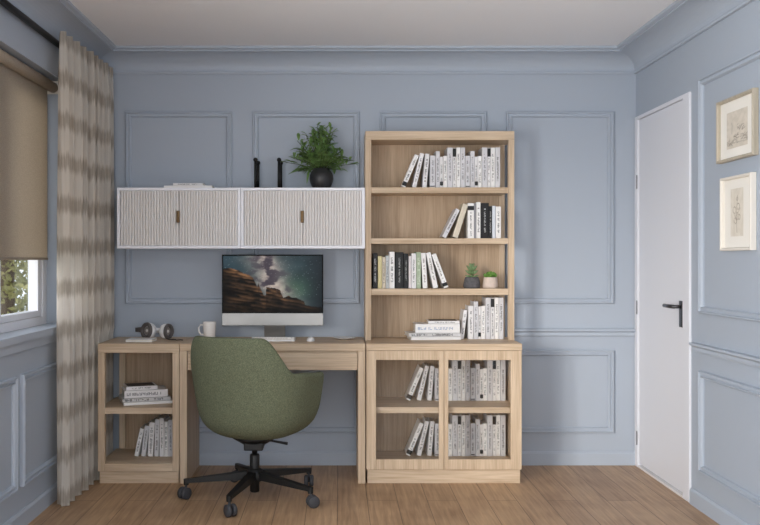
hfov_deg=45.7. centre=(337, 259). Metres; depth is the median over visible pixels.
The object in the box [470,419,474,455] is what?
book
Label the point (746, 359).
rail
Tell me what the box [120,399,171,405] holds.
book
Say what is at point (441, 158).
book
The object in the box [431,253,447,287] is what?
book
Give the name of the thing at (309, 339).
computer mouse
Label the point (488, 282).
pot
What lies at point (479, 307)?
book
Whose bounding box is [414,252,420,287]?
book
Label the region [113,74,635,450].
wall
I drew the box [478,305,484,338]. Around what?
book
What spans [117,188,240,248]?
upper cabinet
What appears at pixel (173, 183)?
book
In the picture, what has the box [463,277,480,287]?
pot
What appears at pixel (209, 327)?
coffee mug
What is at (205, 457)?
baseboard
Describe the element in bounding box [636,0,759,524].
wall
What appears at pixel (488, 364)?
book
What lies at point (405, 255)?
book
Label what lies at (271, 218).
upper cabinet
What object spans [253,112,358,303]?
trim
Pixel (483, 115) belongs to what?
trim
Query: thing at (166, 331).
ear cup
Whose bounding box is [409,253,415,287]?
book
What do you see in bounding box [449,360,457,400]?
book
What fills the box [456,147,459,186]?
book
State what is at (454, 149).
book
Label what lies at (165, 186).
book
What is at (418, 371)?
book
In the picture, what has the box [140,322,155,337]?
ear cup
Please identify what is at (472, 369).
book
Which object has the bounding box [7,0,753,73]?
crown molding
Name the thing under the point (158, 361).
bookshelf
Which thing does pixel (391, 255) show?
book
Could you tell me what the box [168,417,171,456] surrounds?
book
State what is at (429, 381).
book
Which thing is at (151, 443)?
book
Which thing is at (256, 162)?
book stand
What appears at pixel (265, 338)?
keyboard
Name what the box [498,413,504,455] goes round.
book
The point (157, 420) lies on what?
book
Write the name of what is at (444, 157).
book
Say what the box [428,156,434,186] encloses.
book
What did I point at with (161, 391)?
book
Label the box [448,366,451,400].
book
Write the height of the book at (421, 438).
0.202 m
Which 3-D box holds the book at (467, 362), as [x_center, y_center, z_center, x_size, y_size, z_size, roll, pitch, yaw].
[0.739,0.684,5.190,0.026,0.233,0.144,0,0,0]
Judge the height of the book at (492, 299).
0.234 m
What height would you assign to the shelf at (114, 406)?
0.034 m
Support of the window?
in the wall at (18, 39)
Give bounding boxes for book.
[119,394,170,401]
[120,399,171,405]
[121,385,167,397]
[123,382,156,390]
[134,423,145,455]
[141,421,149,456]
[148,418,155,456]
[154,415,162,456]
[160,414,168,456]
[164,185,215,187]
[164,417,170,456]
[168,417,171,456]
[173,183,204,184]
[372,253,376,287]
[377,256,381,287]
[382,257,385,287]
[384,256,388,287]
[388,252,394,287]
[395,252,403,287]
[400,154,418,186]
[404,254,407,287]
[404,331,460,336]
[404,364,423,400]
[404,418,423,455]
[406,336,460,339]
[408,256,410,287]
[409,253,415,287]
[411,153,423,186]
[413,322,459,332]
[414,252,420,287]
[415,363,428,400]
[415,417,428,455]
[420,154,428,186]
[421,253,426,287]
[425,363,433,400]
[425,417,433,455]
[426,252,437,287]
[426,319,459,323]
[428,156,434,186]
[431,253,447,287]
[432,365,438,400]
[432,419,438,455]
[433,151,439,186]
[439,208,459,237]
[440,157,442,186]
[443,156,446,186]
[444,147,452,186]
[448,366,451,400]
[448,420,451,455]
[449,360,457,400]
[449,413,457,455]
[450,203,467,237]
[453,148,455,186]
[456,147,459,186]
[456,413,460,455]
[458,360,460,400]
[459,309,466,338]
[459,413,464,455]
[460,147,464,186]
[461,360,464,400]
[464,203,473,237]
[464,413,469,455]
[465,156,469,186]
[465,305,472,338]
[465,360,469,400]
[467,151,474,186]
[470,300,477,338]
[470,365,474,400]
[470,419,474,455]
[472,361,479,400]
[472,415,479,455]
[474,203,475,237]
[475,157,477,186]
[475,202,479,237]
[477,156,481,186]
[478,147,486,186]
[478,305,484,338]
[478,306,480,338]
[480,203,488,237]
[480,366,486,400]
[480,367,482,400]
[480,420,486,455]
[480,422,482,455]
[482,297,490,338]
[483,360,492,400]
[483,413,492,455]
[487,148,490,186]
[489,206,491,237]
[490,297,493,338]
[491,148,494,186]
[491,413,495,455]
[492,206,494,237]
[492,297,498,338]
[493,360,495,400]
[494,413,499,455]
[495,147,499,186]
[495,206,500,237]
[496,360,499,400]
[498,297,502,338]
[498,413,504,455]
[500,360,504,400]
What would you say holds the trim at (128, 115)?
attached to the wall at (560, 164)
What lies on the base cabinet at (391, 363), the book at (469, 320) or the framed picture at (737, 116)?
the book at (469, 320)
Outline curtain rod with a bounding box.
[0,0,58,47]
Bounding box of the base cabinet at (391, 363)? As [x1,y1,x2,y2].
[364,337,521,482]
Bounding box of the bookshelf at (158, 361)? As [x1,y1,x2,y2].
[98,337,191,482]
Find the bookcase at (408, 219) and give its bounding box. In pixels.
[364,131,513,339]
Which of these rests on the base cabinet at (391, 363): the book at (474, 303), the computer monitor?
the book at (474, 303)
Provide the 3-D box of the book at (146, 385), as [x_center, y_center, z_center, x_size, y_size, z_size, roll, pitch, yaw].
[-1.108,0.707,5.039,0.170,0.021,0.151,0,0,-21]
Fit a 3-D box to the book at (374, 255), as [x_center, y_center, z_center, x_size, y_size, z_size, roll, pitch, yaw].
[0.210,0.061,5.160,0.025,0.199,0.151,0,0,0]
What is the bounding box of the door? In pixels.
[635,92,690,502]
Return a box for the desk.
[180,337,364,483]
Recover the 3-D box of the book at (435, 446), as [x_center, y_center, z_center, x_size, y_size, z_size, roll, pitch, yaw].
[0.566,1.023,5.187,0.030,0.186,0.146,0,0,0]
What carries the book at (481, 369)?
on the base cabinet at (391, 363)
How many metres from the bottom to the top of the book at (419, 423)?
0.194 m
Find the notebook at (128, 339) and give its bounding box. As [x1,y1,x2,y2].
[126,338,156,341]
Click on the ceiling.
(124, 22)
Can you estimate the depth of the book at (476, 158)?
5.09 m
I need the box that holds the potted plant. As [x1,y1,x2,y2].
[281,122,358,187]
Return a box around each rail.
[514,329,634,336]
[689,342,759,367]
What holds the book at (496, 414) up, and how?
on the base cabinet at (391, 363)
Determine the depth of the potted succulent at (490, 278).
5.10 m
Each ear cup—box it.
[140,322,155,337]
[159,324,173,338]
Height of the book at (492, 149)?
0.228 m
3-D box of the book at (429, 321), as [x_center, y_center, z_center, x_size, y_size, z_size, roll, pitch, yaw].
[0.601,0.352,5.165,0.178,0.017,0.151,0,0,1]
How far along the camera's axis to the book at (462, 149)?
5.09 m
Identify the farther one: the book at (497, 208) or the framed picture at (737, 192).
the book at (497, 208)
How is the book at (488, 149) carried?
on the bookcase at (408, 219)
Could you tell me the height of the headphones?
0.095 m
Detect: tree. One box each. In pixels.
[1,260,27,314]
[15,260,27,311]
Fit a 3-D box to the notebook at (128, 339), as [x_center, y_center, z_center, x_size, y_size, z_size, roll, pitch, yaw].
[-1.091,0.444,5.003,0.147,0.014,0.125,0,0,0]
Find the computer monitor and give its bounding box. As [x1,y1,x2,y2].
[222,255,322,336]
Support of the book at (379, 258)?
on the bookcase at (408, 219)
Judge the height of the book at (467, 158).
0.182 m
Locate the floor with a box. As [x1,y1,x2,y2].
[28,465,719,524]
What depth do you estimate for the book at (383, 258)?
5.08 m
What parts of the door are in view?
handle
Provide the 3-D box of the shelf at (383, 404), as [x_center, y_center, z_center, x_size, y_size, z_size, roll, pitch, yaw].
[0.572,0.817,5.081,0.799,0.032,0.372,0,0,0]
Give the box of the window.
[0,260,56,357]
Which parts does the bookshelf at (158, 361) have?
post, post, rail, panel, post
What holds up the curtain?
hanging from the curtain rod
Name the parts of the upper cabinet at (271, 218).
door, handle, door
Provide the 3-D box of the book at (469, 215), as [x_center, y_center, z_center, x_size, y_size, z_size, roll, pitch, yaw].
[0.751,-0.222,5.160,0.035,0.199,0.151,0,0,0]
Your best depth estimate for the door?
4.86 m
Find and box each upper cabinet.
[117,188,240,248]
[241,188,364,248]
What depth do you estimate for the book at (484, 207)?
5.08 m
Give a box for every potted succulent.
[463,263,480,287]
[483,271,497,287]
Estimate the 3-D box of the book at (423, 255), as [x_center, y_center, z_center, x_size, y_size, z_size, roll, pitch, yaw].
[0.487,0.060,5.160,0.037,0.201,0.151,0,0,0]
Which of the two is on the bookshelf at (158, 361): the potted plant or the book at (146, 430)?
the book at (146, 430)
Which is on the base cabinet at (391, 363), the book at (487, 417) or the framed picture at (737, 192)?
the book at (487, 417)
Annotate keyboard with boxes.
[252,337,295,340]
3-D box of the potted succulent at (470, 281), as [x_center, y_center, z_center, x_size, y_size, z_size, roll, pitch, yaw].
[0.763,0.089,5.130,0.098,0.142,0.098,0,0,0]
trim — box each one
[0,377,17,502]
[20,362,56,486]
[125,112,231,303]
[199,427,214,432]
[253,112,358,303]
[296,370,355,432]
[380,112,486,130]
[506,112,613,303]
[522,350,613,432]
[698,49,759,321]
[698,371,759,506]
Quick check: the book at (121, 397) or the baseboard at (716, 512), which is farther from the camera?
the book at (121, 397)
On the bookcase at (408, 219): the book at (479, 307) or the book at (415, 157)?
the book at (415, 157)
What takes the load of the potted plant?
on the upper cabinet at (271, 218)
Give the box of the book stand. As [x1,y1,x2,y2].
[253,158,282,187]
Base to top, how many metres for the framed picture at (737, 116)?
0.280 m
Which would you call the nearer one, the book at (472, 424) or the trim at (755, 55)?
the trim at (755, 55)
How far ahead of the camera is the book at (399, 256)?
5.08 m
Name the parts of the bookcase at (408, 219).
panel, post, shelf, shelf, shelf, post, post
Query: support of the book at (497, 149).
on the bookcase at (408, 219)
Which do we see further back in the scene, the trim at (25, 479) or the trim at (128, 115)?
the trim at (128, 115)
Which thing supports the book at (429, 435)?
on the base cabinet at (391, 363)
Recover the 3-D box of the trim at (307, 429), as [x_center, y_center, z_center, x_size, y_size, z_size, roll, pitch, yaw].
[-0.276,0.772,5.290,0.808,0.487,0.020,0,0,0]
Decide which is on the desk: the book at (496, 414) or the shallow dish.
the shallow dish
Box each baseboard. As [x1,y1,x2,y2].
[2,482,56,524]
[199,451,634,464]
[690,487,749,524]
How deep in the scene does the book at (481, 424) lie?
5.12 m
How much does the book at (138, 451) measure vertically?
0.159 m
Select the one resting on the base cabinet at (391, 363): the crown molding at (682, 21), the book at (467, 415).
the book at (467, 415)
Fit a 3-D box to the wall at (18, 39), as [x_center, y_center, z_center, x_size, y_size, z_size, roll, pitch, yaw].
[-1.530,-0.009,2.000,0.200,2.430,6.600,0,0,0]
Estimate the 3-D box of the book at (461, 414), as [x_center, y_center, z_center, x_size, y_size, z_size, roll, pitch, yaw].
[0.713,0.999,5.187,0.022,0.233,0.146,0,0,0]
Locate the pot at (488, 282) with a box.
[483,277,497,287]
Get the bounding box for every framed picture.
[716,88,758,163]
[720,172,755,250]
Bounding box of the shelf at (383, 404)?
[376,397,509,412]
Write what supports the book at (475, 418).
on the base cabinet at (391, 363)
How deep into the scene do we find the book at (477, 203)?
5.08 m
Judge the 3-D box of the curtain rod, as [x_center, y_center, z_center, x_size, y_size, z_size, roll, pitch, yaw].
[-1.407,-1.080,3.825,0.044,0.048,2.850,0,0,0]
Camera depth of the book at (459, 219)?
5.08 m
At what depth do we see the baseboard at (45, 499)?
4.21 m
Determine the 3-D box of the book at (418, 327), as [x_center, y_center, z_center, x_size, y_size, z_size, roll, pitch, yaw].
[0.563,0.387,5.173,0.252,0.049,0.178,0,0,0]
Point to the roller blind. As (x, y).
(24, 91)
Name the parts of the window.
sash, frame, sill, sill moulding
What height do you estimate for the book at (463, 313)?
0.166 m
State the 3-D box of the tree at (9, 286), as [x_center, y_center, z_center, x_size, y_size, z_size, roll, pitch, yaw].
[-3.303,0.082,8.978,2.240,3.053,2.332,0,0,29]
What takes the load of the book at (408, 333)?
on the book at (408, 337)
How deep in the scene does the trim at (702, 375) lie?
4.16 m
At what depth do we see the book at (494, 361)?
5.12 m
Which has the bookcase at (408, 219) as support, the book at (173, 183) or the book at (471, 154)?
the book at (471, 154)
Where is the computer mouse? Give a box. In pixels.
[307,337,314,341]
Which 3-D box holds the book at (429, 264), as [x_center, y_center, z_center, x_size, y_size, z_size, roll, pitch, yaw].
[0.531,0.058,5.160,0.068,0.205,0.151,0,0,0]
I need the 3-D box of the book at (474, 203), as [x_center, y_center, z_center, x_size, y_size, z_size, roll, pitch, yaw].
[0.775,-0.221,5.160,0.010,0.197,0.150,0,0,0]
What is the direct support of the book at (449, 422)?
on the base cabinet at (391, 363)
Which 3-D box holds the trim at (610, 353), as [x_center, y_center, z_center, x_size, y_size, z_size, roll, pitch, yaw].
[1.306,0.772,5.290,0.632,0.487,0.020,0,0,0]
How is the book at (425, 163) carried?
on the bookcase at (408, 219)
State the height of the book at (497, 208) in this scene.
0.180 m
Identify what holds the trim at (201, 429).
attached to the wall at (560, 164)
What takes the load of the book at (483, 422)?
on the base cabinet at (391, 363)
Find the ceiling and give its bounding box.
[69,0,675,45]
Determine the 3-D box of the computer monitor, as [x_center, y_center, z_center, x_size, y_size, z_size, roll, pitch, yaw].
[-0.373,0.210,5.143,0.577,0.482,0.125,0,0,0]
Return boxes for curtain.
[57,31,113,505]
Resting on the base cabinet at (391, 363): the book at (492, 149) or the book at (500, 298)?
the book at (500, 298)
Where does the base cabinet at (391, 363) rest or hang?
on the floor
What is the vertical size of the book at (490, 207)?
0.182 m
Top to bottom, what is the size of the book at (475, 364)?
0.211 m
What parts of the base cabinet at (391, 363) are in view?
panel, door, panel, door, panel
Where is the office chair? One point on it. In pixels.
(244, 390)
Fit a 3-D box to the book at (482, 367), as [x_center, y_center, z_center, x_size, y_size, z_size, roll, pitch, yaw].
[0.837,0.709,5.192,0.021,0.184,0.140,0,0,0]
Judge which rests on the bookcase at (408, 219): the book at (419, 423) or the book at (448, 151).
the book at (448, 151)
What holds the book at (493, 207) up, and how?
on the bookcase at (408, 219)
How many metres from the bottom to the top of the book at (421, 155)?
0.198 m
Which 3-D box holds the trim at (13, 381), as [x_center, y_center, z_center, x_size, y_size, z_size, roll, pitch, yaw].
[-1.420,0.768,3.462,0.020,0.505,1.025,0,0,0]
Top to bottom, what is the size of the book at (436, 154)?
0.207 m
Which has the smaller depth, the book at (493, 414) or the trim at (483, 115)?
the book at (493, 414)
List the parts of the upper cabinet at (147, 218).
door, handle, door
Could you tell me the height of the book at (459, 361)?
0.230 m
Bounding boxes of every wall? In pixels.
[0,4,58,524]
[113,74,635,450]
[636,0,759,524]
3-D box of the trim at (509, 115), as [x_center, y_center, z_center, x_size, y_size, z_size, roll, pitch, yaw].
[1.305,-0.308,5.290,0.630,1.128,0.020,0,0,0]
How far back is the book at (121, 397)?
4.97 m
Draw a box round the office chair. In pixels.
[177,336,323,517]
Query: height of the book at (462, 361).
0.233 m
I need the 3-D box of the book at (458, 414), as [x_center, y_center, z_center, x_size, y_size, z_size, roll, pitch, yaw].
[0.691,1.000,5.192,0.018,0.230,0.140,0,0,0]
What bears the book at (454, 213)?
on the bookcase at (408, 219)
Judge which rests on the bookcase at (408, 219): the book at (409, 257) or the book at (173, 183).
the book at (409, 257)
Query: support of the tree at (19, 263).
on the ground
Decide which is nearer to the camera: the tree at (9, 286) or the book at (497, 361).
the book at (497, 361)
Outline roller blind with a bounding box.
[0,49,57,259]
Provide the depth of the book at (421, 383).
5.12 m
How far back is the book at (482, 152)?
5.08 m
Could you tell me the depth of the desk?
4.85 m
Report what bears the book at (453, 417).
on the base cabinet at (391, 363)
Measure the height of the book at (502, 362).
0.233 m
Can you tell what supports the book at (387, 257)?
on the bookcase at (408, 219)
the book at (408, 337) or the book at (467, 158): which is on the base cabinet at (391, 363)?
the book at (408, 337)
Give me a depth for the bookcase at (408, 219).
5.27 m
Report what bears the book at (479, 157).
on the bookcase at (408, 219)
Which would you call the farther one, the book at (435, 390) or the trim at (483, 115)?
the trim at (483, 115)
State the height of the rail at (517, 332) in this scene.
0.047 m
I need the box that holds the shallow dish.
[333,336,354,339]
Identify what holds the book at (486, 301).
on the base cabinet at (391, 363)
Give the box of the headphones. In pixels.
[135,322,181,339]
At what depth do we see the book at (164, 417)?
5.02 m
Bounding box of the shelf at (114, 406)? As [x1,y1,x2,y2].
[105,396,171,413]
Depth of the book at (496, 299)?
5.13 m
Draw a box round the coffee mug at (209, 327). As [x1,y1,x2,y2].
[198,321,215,336]
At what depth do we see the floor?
4.50 m
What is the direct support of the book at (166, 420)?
on the bookshelf at (158, 361)

